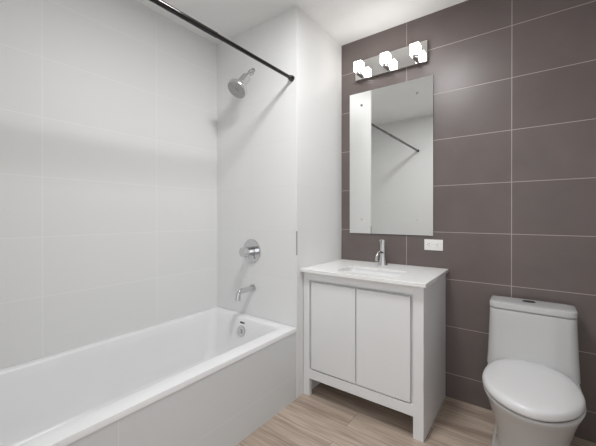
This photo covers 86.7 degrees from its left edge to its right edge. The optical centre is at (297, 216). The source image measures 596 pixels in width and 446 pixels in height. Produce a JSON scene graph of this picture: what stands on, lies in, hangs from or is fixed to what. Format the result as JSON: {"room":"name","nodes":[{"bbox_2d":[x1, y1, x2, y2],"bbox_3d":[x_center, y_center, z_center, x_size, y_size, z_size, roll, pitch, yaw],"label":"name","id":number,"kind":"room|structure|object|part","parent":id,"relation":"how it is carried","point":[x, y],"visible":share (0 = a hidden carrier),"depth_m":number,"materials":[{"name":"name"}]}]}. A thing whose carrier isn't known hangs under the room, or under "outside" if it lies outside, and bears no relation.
{"room":"bathroom","nodes":[
{"label":"bathroom","id":0,"kind":"room"},
{"bbox_2d":[0,0,216,368],"bbox_3d":[-1.223,-0.092,1.818,0.120,2.532,1.793,0,0,36],"label":"wall","id":1,"kind":"structure","parent":0,"point":[108,108],"depth_m":1.82,"materials":[{"name":"white tile"}]},
{"bbox_2d":[66,14,341,445],"bbox_3d":[-0.332,-0.092,1.681,0.100,2.532,2.390,0,0,36],"label":"wall","id":2,"kind":"structure","parent":0,"point":[227,405],"depth_m":1.84,"materials":[{"name":"white paint"}]},
{"bbox_2d":[149,0,294,81],"bbox_3d":[-0.535,-0.897,1.382,0.039,0.039,1.673,0,0,36],"label":"shower curtain rod","id":3,"kind":"object","parent":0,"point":[161,3],"visible":1,"depth_m":1.53,"materials":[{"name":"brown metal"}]},
{"bbox_2d":[217,6,305,397],"bbox_3d":[-0.343,-0.094,2.345,0.908,2.532,0.100,0,0,36],"label":"wall","id":4,"kind":"structure","parent":0,"point":[256,132],"depth_m":2.20,"materials":[{"name":"white tile"}]},
{"bbox_2d":[227,68,254,98],"bbox_3d":[-0.389,-0.945,2.186,0.142,0.247,0.209,0,0,36],"label":"shower fixture","id":5,"kind":"object","parent":4,"relation":"attached to","point":[237,87],"visible":1,"depth_m":2.15,"materials":[{"name":"silver metal"}]},
{"bbox_2d":[235,284,255,300],"bbox_3d":[-0.375,0.529,2.208,0.062,0.090,0.160,0,0,36],"label":"tub spout","id":6,"kind":"object","parent":4,"relation":"attached to","point":[252,288],"visible":1,"depth_m":2.18,"materials":[{"name":"silver metal"}]},
{"bbox_2d":[239,239,260,262],"bbox_3d":[-0.361,0.249,2.239,0.174,0.174,0.094,0,0,36],"label":"shower valve","id":7,"kind":"object","parent":4,"relation":"attached to","point":[251,251],"visible":1,"depth_m":2.24,"materials":[{"name":"silver metal"}]},
{"bbox_2d":[296,5,296,397],"bbox_3d":[-0.008,-0.093,2.034,0.004,2.532,0.004,0,0,36],"label":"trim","id":8,"kind":"structure","parent":4,"relation":"attached to","point":[296,5],"depth_m":2.03,"materials":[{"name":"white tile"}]},
{"bbox_2d":[135,0,466,45],"bbox_3d":[0.071,-1.407,1.304,2.808,0.100,2.510,0,0,36],"label":"ceiling","id":9,"kind":"structure","parent":0,"point":[345,21],"depth_m":2.10,"materials":[{"name":"white paint"}]},
{"bbox_2d":[236,383,595,445],"bbox_3d":[-0.368,1.227,0.716,2.808,0.100,3.990,0,0,36],"label":"floor","id":10,"kind":"structure","parent":0,"point":[330,416],"depth_m":1.77,"materials":[{"name":"brown wood"}]},
{"bbox_2d":[0,307,296,445],"bbox_3d":[-0.820,0.894,1.598,0.790,0.356,1.671,0,0,36],"label":"bathtub","id":11,"kind":"object","parent":10,"relation":"on","point":[62,398],"visible":0.73,"depth_m":1.70,"materials":[{"name":"white ceramic"}]},
{"bbox_3d":[-0.400,0.807,2.222,0.080,0.080,0.024,0,0,36],"label":"overflow plate","id":12,"kind":"part","parent":11,"relation":"part of","materials":[{"name":"silver metal"}]},
{"bbox_2d":[304,272,445,442],"bbox_3d":[0.499,0.767,2.074,0.765,0.813,0.525,0,0,36],"label":"vanity cabinet","id":13,"kind":"object","parent":10,"relation":"on","point":[382,343],"visible":0.8,"depth_m":1.82,"materials":[{"name":"white paint"}]},
{"bbox_3d":[0.064,0.767,2.089,0.046,0.813,0.030,0,0,36],"label":"leg","id":14,"kind":"part","parent":13,"relation":"part of","materials":[{"name":"white paint"}]},
{"bbox_3d":[0.208,0.766,2.308,0.018,0.813,0.494,0,0,36],"label":"panel","id":15,"kind":"part","parent":13,"relation":"part of","materials":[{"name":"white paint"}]},
{"bbox_3d":[0.217,0.709,1.967,0.314,0.564,0.018,0,0,36],"label":"door","id":16,"kind":"part","parent":13,"relation":"part of","materials":[{"name":"white paint"}]},
{"bbox_3d":[0.347,0.386,1.873,0.665,0.051,0.020,0,0,36],"label":"rail","id":17,"kind":"part","parent":13,"relation":"part of","materials":[{"name":"white paint"}]},
{"bbox_3d":[0.347,1.028,1.875,0.665,0.060,0.020,0,0,36],"label":"rail","id":18,"kind":"part","parent":13,"relation":"part of","materials":[{"name":"white paint"}]},
{"bbox_2d":[300,259,448,287],"bbox_3d":[0.497,0.409,2.056,0.785,0.140,0.560,0,0,36],"label":"countertop","id":19,"kind":"structure","parent":13,"relation":"on","point":[418,276],"depth_m":1.99,"materials":[{"name":"white stone"}]},
{"bbox_2d":[344,269,401,276],"bbox_3d":[0.459,0.419,1.980,0.429,0.120,0.260,0,0,36],"label":"sink basin","id":20,"kind":"object","parent":19,"relation":"in","point":[384,272],"depth_m":2.06,"materials":[{"name":"white ceramic"}]},
{"bbox_2d":[375,239,387,265],"bbox_3d":[0.569,0.249,2.175,0.062,0.179,0.157,0,0,36],"label":"faucet","id":21,"kind":"object","parent":19,"relation":"on","point":[383,261],"visible":1,"depth_m":2.19,"materials":[{"name":"silver metal"}]},
{"bbox_3d":[0.556,0.267,2.159,0.023,0.068,0.116,0,0,36],"label":"spout","id":22,"kind":"part","parent":21,"relation":"part of","materials":[{"name":"silver metal"}]},
{"bbox_3d":[0.475,0.709,1.777,0.313,0.564,0.018,0,0,36],"label":"door","id":23,"kind":"part","parent":13,"relation":"part of","materials":[{"name":"white paint"}]},
{"bbox_3d":[0.639,0.768,1.664,0.054,0.813,0.030,0,0,36],"label":"leg","id":24,"kind":"part","parent":13,"relation":"part of","materials":[{"name":"white paint"}]},
{"bbox_3d":[0.809,0.767,1.864,0.018,0.813,0.494,0,0,36],"label":"panel","id":25,"kind":"part","parent":13,"relation":"part of","materials":[{"name":"white paint"}]},
{"bbox_2d":[482,295,586,445],"bbox_3d":[1.105,0.818,1.499,0.388,0.714,0.693,0,0,36],"label":"toilet","id":26,"kind":"object","parent":10,"relation":"on","point":[531,380],"visible":1,"depth_m":1.51,"materials":[{"name":"white ceramic"}]},
{"bbox_3d":[1.243,0.651,1.685,0.388,0.296,0.214,0,0,36],"label":"tank","id":27,"kind":"part","parent":26,"relation":"part of","materials":[{"name":"white ceramic"}]},
{"bbox_3d":[1.257,0.483,1.703,0.372,0.040,0.183,0,0,36],"label":"tank lid","id":28,"kind":"part","parent":26,"relation":"part of","materials":[{"name":"white ceramic"}]},
{"bbox_3d":[1.051,0.758,1.429,0.372,0.046,0.515,0,0,36],"label":"lid","id":29,"kind":"part","parent":26,"relation":"part of","materials":[{"name":"white plastic"}]},
{"bbox_3d":[1.108,0.984,1.503,0.377,0.382,0.670,0,0,36],"label":"bowl","id":30,"kind":"part","parent":26,"relation":"part of","materials":[{"name":"white ceramic"}]},
{"bbox_2d":[341,0,595,442],"bbox_3d":[1.147,-0.093,1.999,1.900,2.532,0.120,0,0,36],"label":"wall","id":31,"kind":"structure","parent":0,"point":[514,93],"depth_m":1.88,"materials":[{"name":"grey tile"}]},
{"bbox_2d":[354,40,427,81],"bbox_3d":[0.630,-1.106,2.227,0.523,0.140,0.122,0,0,36],"label":"vanity light","id":32,"kind":"object","parent":31,"relation":"attached to","point":[415,54],"visible":1,"depth_m":2.21,"materials":[{"name":"silver metal"}]},
{"bbox_3d":[0.449,-1.099,2.321,0.057,0.068,0.057,0,0,36],"label":"lamp shade","id":33,"kind":"part","parent":32,"relation":"part of","materials":[{"name":"white glass"}]},
{"bbox_3d":[0.460,-1.051,2.336,0.022,0.020,0.091,0,0,36],"label":"arm","id":34,"kind":"part","parent":32,"relation":"part of","materials":[{"name":"silver metal"}]},
{"bbox_3d":[0.611,-1.099,2.200,0.057,0.068,0.057,0,0,36],"label":"lamp shade","id":35,"kind":"part","parent":32,"relation":"part of","materials":[{"name":"white glass"}]},
{"bbox_3d":[0.623,-1.051,2.216,0.022,0.020,0.091,0,0,36],"label":"arm","id":36,"kind":"part","parent":32,"relation":"part of","materials":[{"name":"silver metal"}]},
{"bbox_3d":[0.774,-1.099,2.080,0.057,0.068,0.057,0,0,36],"label":"lamp shade","id":37,"kind":"part","parent":32,"relation":"part of","materials":[{"name":"white glass"}]},
{"bbox_3d":[0.785,-1.051,2.096,0.022,0.020,0.091,0,0,36],"label":"arm","id":38,"kind":"part","parent":32,"relation":"part of","materials":[{"name":"silver metal"}]},
{"bbox_2d":[350,75,433,235],"bbox_3d":[0.652,-0.408,2.279,0.615,1.070,0.013,0,0,36],"label":"wall mirror","id":39,"kind":"object","parent":31,"relation":"attached to","point":[391,127],"visible":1,"depth_m":2.26,"materials":[{"name":"clear glass"}]},
{"bbox_2d":[424,239,442,250],"bbox_3d":[0.902,0.188,2.100,0.117,0.072,0.009,0,0,36],"label":"wall outlet","id":40,"kind":"object","parent":31,"relation":"attached to","point":[429,244],"visible":1,"depth_m":2.10,"materials":[{"name":"white plastic"}]}
]}

